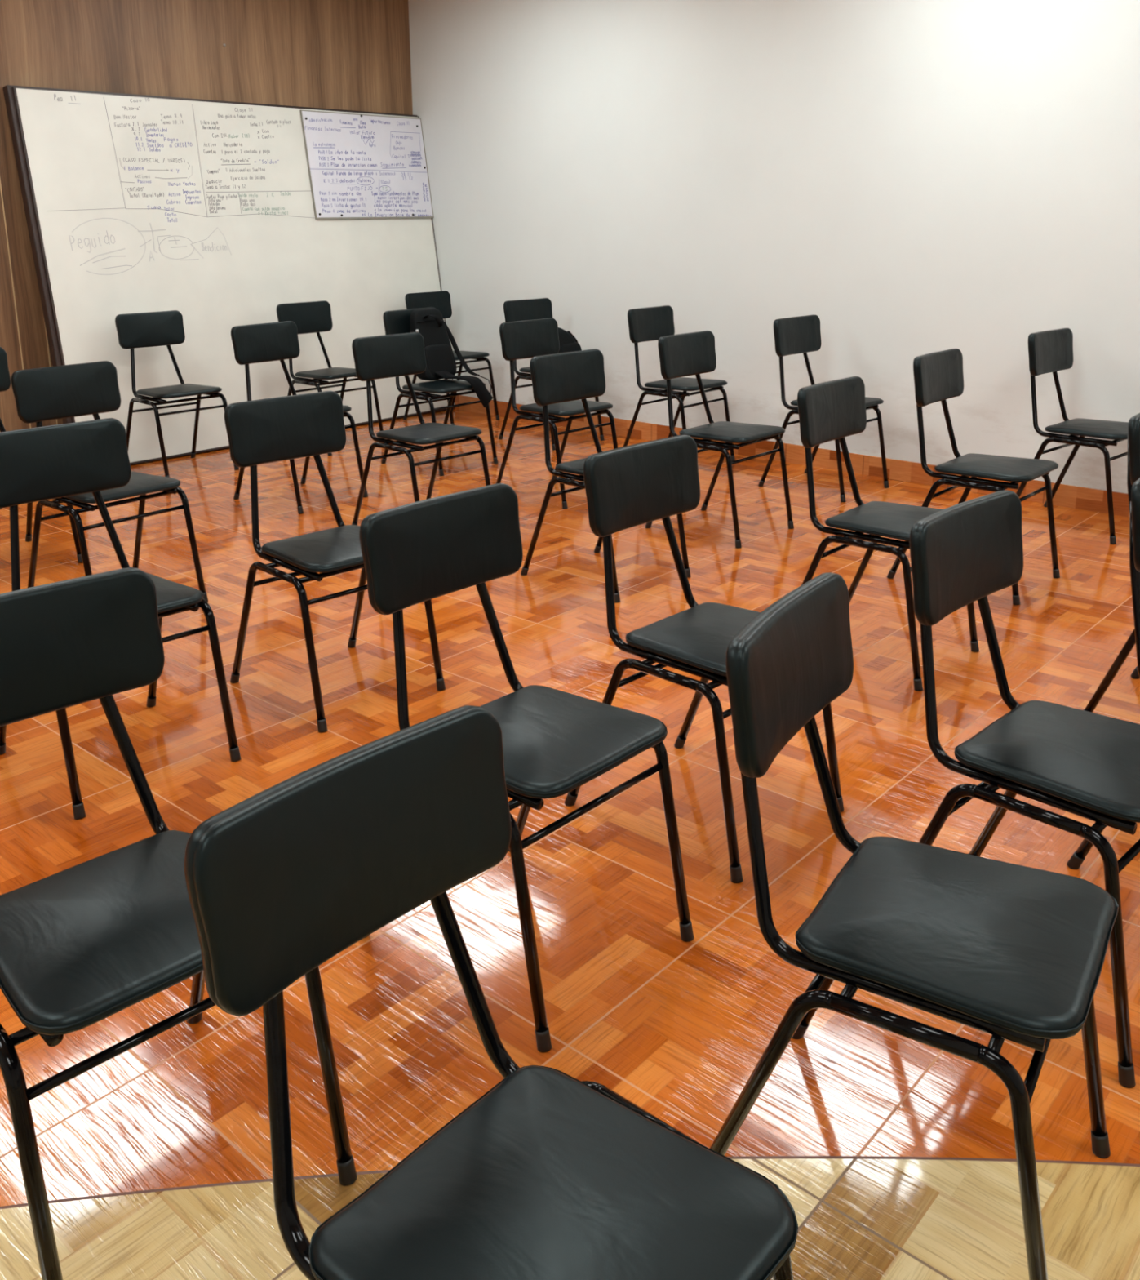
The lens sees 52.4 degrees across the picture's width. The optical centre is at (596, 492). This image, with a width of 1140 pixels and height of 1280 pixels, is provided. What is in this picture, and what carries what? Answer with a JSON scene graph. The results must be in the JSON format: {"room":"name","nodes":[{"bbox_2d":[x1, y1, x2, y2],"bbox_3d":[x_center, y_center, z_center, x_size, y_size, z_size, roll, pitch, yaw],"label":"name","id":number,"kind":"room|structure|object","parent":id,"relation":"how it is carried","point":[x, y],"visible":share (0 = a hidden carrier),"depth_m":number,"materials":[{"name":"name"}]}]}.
{"room":"classroom","nodes":[
{"label":"classroom","id":0,"kind":"room"},
{"bbox_2d":[0,0,413,432],"bbox_3d":[-3.752,-1.382,5.432,0.100,2.900,8.000,11,18,39],"label":"wall","id":1,"kind":"structure","parent":0,"point":[344,55],"depth_m":6.67,"materials":[{"name":"brown wood"}]},
{"bbox_2d":[0,178,31,427],"bbox_3d":[-3.114,-1.080,6.185,0.003,1.950,0.006,11,18,39],"label":"trim","id":2,"kind":"structure","parent":1,"relation":"attached to","point":[0,179],"depth_m":6.17,"materials":[{"name":"brown wood"}]},
{"bbox_2d":[44,320,57,424],"bbox_3d":[-3.018,-1.107,6.293,0.003,1.950,0.006,11,18,39],"label":"trim","id":3,"kind":"structure","parent":1,"relation":"attached to","point":[44,321],"depth_m":6.37,"materials":[{"name":"brown wood"}]},
{"bbox_2d":[0,408,1139,1279],"bbox_3d":[-0.461,0.743,2.974,8.850,0.100,8.100,11,18,39],"label":"floor","id":4,"kind":"structure","parent":0,"point":[893,1155],"depth_m":2.41,"materials":[{"name":"tile"}]},
{"bbox_2d":[0,346,82,563],"bbox_3d":[-2.406,-0.128,4.601,0.513,0.852,0.437,11,18,39],"label":"chair","id":5,"kind":"object","parent":4,"relation":"on","point":[5,378],"visible":0.27,"depth_m":4.76,"materials":[{"name":"black paint"}]},
{"bbox_2d":[10,360,208,601],"bbox_3d":[-1.742,-0.012,4.108,0.513,0.852,0.437,11,17,38],"label":"chair","id":6,"kind":"object","parent":4,"relation":"on","point":[41,394],"visible":0.71,"depth_m":4.10,"materials":[{"name":"black leather"}]},
{"bbox_2d":[0,417,241,819],"bbox_3d":[-1.248,0.276,2.918,0.513,0.852,0.437,13,19,43],"label":"chair","id":7,"kind":"object","parent":4,"relation":"on","point":[44,463],"visible":0.55,"depth_m":2.95,"materials":[{"name":"black leather"}]},
{"bbox_2d":[115,310,239,477],"bbox_3d":[-2.294,-0.540,6.284,0.513,0.852,0.437,12,18,41],"label":"chair","id":8,"kind":"object","parent":4,"relation":"on","point":[152,329],"visible":0.98,"depth_m":6.27,"materials":[{"name":"black leather"}]},
{"bbox_2d":[0,567,357,1279],"bbox_3d":[-0.679,0.589,1.623,0.513,0.852,0.437,13,19,43],"label":"chair","id":9,"kind":"object","parent":4,"relation":"on","point":[82,944],"visible":0.71,"depth_m":1.61,"materials":[{"name":"black leather"}]},
{"bbox_2d":[2,84,455,464],"bbox_3d":[-2.035,-1.353,7.131,0.347,2.017,2.761,11,18,39],"label":"whiteboard","id":10,"kind":"object","parent":4,"relation":"on","point":[201,210],"visible":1,"depth_m":6.73,"materials":[{"name":"plastic"}]},
{"bbox_2d":[299,110,434,219],"bbox_3d":[-1.495,-2.158,7.662,0.107,0.668,0.985,11,18,39],"label":"poster","id":11,"kind":"object","parent":10,"relation":"attached to","point":[360,166],"visible":1,"depth_m":7.63,"materials":[{"name":"paper"}]},
{"bbox_2d":[231,320,368,514],"bbox_3d":[-1.462,-0.386,5.633,0.513,0.852,0.437,10,17,36],"label":"chair","id":12,"kind":"object","parent":4,"relation":"on","point":[271,341],"visible":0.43,"depth_m":5.66,"materials":[{"name":"black leather"}]},
{"bbox_2d":[276,300,383,455],"bbox_3d":[-1.607,-0.701,6.930,0.513,0.852,0.437,11,18,39],"label":"chair","id":13,"kind":"object","parent":4,"relation":"on","point":[315,317],"visible":0.76,"depth_m":6.93,"materials":[{"name":"black leather"}]},
{"bbox_2d":[224,391,445,733],"bbox_3d":[-0.775,0.165,3.361,0.437,0.852,0.513,-13,19,-43],"label":"chair","id":14,"kind":"object","parent":4,"relation":"on","point":[279,428],"visible":0.8,"depth_m":3.36,"materials":[{"name":"black leather"}]},
{"bbox_2d":[351,332,490,525],"bbox_3d":[-0.767,-0.248,5.055,0.513,0.852,0.437,12,18,41],"label":"chair","id":15,"kind":"object","parent":4,"relation":"on","point":[387,356],"visible":0.94,"depth_m":5.04,"materials":[{"name":"black leather"}]},
{"bbox_2d":[381,306,498,475],"bbox_3d":[-0.880,-0.576,6.398,0.513,0.852,0.437,11,18,40],"label":"chair","id":16,"kind":"object","parent":4,"relation":"on","point":[395,322],"visible":0.56,"depth_m":6.33,"materials":[{"name":"black paint"}]},
{"bbox_2d":[409,308,493,407],"bbox_3d":[-0.786,-0.743,6.367,0.430,0.515,0.294,11,18,40],"label":"backpack","id":17,"kind":"object","parent":16,"relation":"on","point":[441,363],"visible":0.94,"depth_m":6.38,"materials":[{"name":"black fabric"}]},
{"bbox_2d":[403,290,499,425],"bbox_3d":[-0.983,-0.904,7.745,0.513,0.852,0.437,12,18,41],"label":"chair","id":18,"kind":"object","parent":4,"relation":"on","point":[440,300],"visible":0.45,"depth_m":7.78,"materials":[{"name":"black leather"}]},
{"bbox_2d":[184,705,798,1279],"bbox_3d":[-0.082,0.707,1.123,0.513,0.852,0.437,11,18,39],"label":"chair","id":19,"kind":"object","parent":4,"relation":"on","point":[549,1174],"visible":1,"depth_m":1.11,"materials":[{"name":"black leather"}]},
{"bbox_2d":[360,483,693,1052],"bbox_3d":[-0.141,0.454,2.160,0.513,0.852,0.437,11,18,40],"label":"chair","id":20,"kind":"object","parent":4,"relation":"on","point":[556,742],"visible":0.74,"depth_m":2.13,"materials":[{"name":"black leather"}]},
{"bbox_2d":[498,297,604,450],"bbox_3d":[-0.279,-0.738,7.050,0.437,0.852,0.513,-14,19,-43],"label":"chair","id":21,"kind":"object","parent":4,"relation":"on","point":[531,308],"visible":0.33,"depth_m":7.07,"materials":[{"name":"black leather"}]},
{"bbox_2d":[558,327,582,353],"bbox_3d":[-0.214,-0.910,7.035,0.251,0.245,0.227,-14,19,-43],"label":"backpack","id":22,"kind":"object","parent":21,"relation":"on","point":[568,342],"visible":0.25,"depth_m":6.97,"materials":[{"name":"black fabric"}]},
{"bbox_2d":[496,318,617,508],"bbox_3d":[-0.189,-0.410,5.704,0.513,0.852,0.437,12,19,42],"label":"chair","id":23,"kind":"object","parent":4,"relation":"on","point":[526,339],"visible":0.88,"depth_m":5.68,"materials":[{"name":"black paint"}]},
{"bbox_2d":[520,348,690,603],"bbox_3d":[0.034,-0.090,4.386,0.513,0.852,0.437,12,19,42],"label":"chair","id":24,"kind":"object","parent":4,"relation":"on","point":[562,377],"visible":0.61,"depth_m":4.40,"materials":[{"name":"black leather"}]},
{"bbox_2d":[622,305,735,461],"bbox_3d":[0.452,-0.591,6.428,0.513,0.852,0.437,12,18,41],"label":"chair","id":25,"kind":"object","parent":4,"relation":"on","point":[651,323],"visible":0.88,"depth_m":6.40,"materials":[{"name":"black leather"}]},
{"bbox_2d":[564,434,844,883],"bbox_3d":[0.253,0.334,2.646,0.513,0.852,0.437,12,19,42],"label":"chair","id":26,"kind":"object","parent":4,"relation":"on","point":[631,486],"visible":0.82,"depth_m":2.62,"materials":[{"name":"black leather"}]},
{"bbox_2d":[644,330,794,548],"bbox_3d":[0.546,-0.254,5.048,0.513,0.852,0.437,12,18,41],"label":"chair","id":27,"kind":"object","parent":4,"relation":"on","point":[686,354],"visible":0.9,"depth_m":5.02,"materials":[{"name":"black leather"}]},
{"bbox_2d":[758,315,889,502],"bbox_3d":[1.156,-0.441,5.799,0.513,0.852,0.437,13,19,43],"label":"chair","id":28,"kind":"object","parent":4,"relation":"on","point":[802,334],"visible":0.62,"depth_m":5.82,"materials":[{"name":"black paint"}]},
{"bbox_2d":[797,376,979,690],"bbox_3d":[0.892,0.095,3.608,0.513,0.852,0.437,11,18,40],"label":"chair","id":29,"kind":"object","parent":4,"relation":"on","point":[833,410],"visible":0.83,"depth_m":3.57,"materials":[{"name":"black leather"}]},
{"bbox_2d":[709,572,1119,1279],"bbox_3d":[0.442,0.590,1.592,0.513,0.852,0.437,8,16,30],"label":"chair","id":30,"kind":"object","parent":4,"relation":"on","point":[1014,953],"visible":0.98,"depth_m":1.51,"materials":[{"name":"black leather"}]},
{"bbox_2d":[887,348,1060,604],"bbox_3d":[1.443,-0.086,4.336,0.513,0.852,0.437,11,18,39],"label":"chair","id":31,"kind":"object","parent":4,"relation":"on","point":[939,376],"visible":0.94,"depth_m":4.29,"materials":[{"name":"black leather"}]},
{"bbox_2d":[910,489,1139,1088],"bbox_3d":[0.823,0.469,2.076,0.513,0.852,0.437,13,19,43],"label":"chair","id":32,"kind":"object","parent":4,"relation":"on","point":[1086,764],"visible":0.95,"depth_m":2.02,"materials":[{"name":"black leather"}]},
{"bbox_2d":[1016,328,1128,544],"bbox_3d":[2.148,-0.270,5.073,0.437,0.852,0.513,-13,19,-42],"label":"chair","id":33,"kind":"object","parent":4,"relation":"on","point":[1052,350],"visible":0.94,"depth_m":5.03,"materials":[{"name":"black leather"}]},
{"bbox_2d":[1066,477,1139,869],"bbox_3d":[1.341,0.393,2.375,0.513,0.852,0.437,12,18,41],"label":"chair","id":34,"kind":"object","parent":4,"relation":"on","point":[1077,860],"visible":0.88,"depth_m":2.38,"materials":[{"name":"black paint"}]},
{"bbox_2d":[1084,413,1139,712],"bbox_3d":[1.658,0.220,3.078,0.513,0.852,0.437,12,18,41],"label":"chair","id":35,"kind":"object","parent":4,"relation":"on","point":[1134,436],"visible":0.65,"depth_m":3.07,"materials":[{"name":"black paint"}]},
{"bbox_2d":[408,0,1139,493],"bbox_3d":[2.012,-1.411,5.415,8.654,2.900,0.150,12,18,40],"label":"wall","id":36,"kind":"structure","parent":0,"point":[913,178],"depth_m":6.08,"materials":[{"name":"white paint"}]},
{"bbox_2d":[453,395,1129,516],"bbox_3d":[1.971,-0.038,5.683,8.639,0.105,0.012,12,18,40],"label":"baseboard","id":37,"kind":"structure","parent":36,"relation":"attached to","point":[1067,495],"depth_m":6.17,"materials":[{"name":"tile"}]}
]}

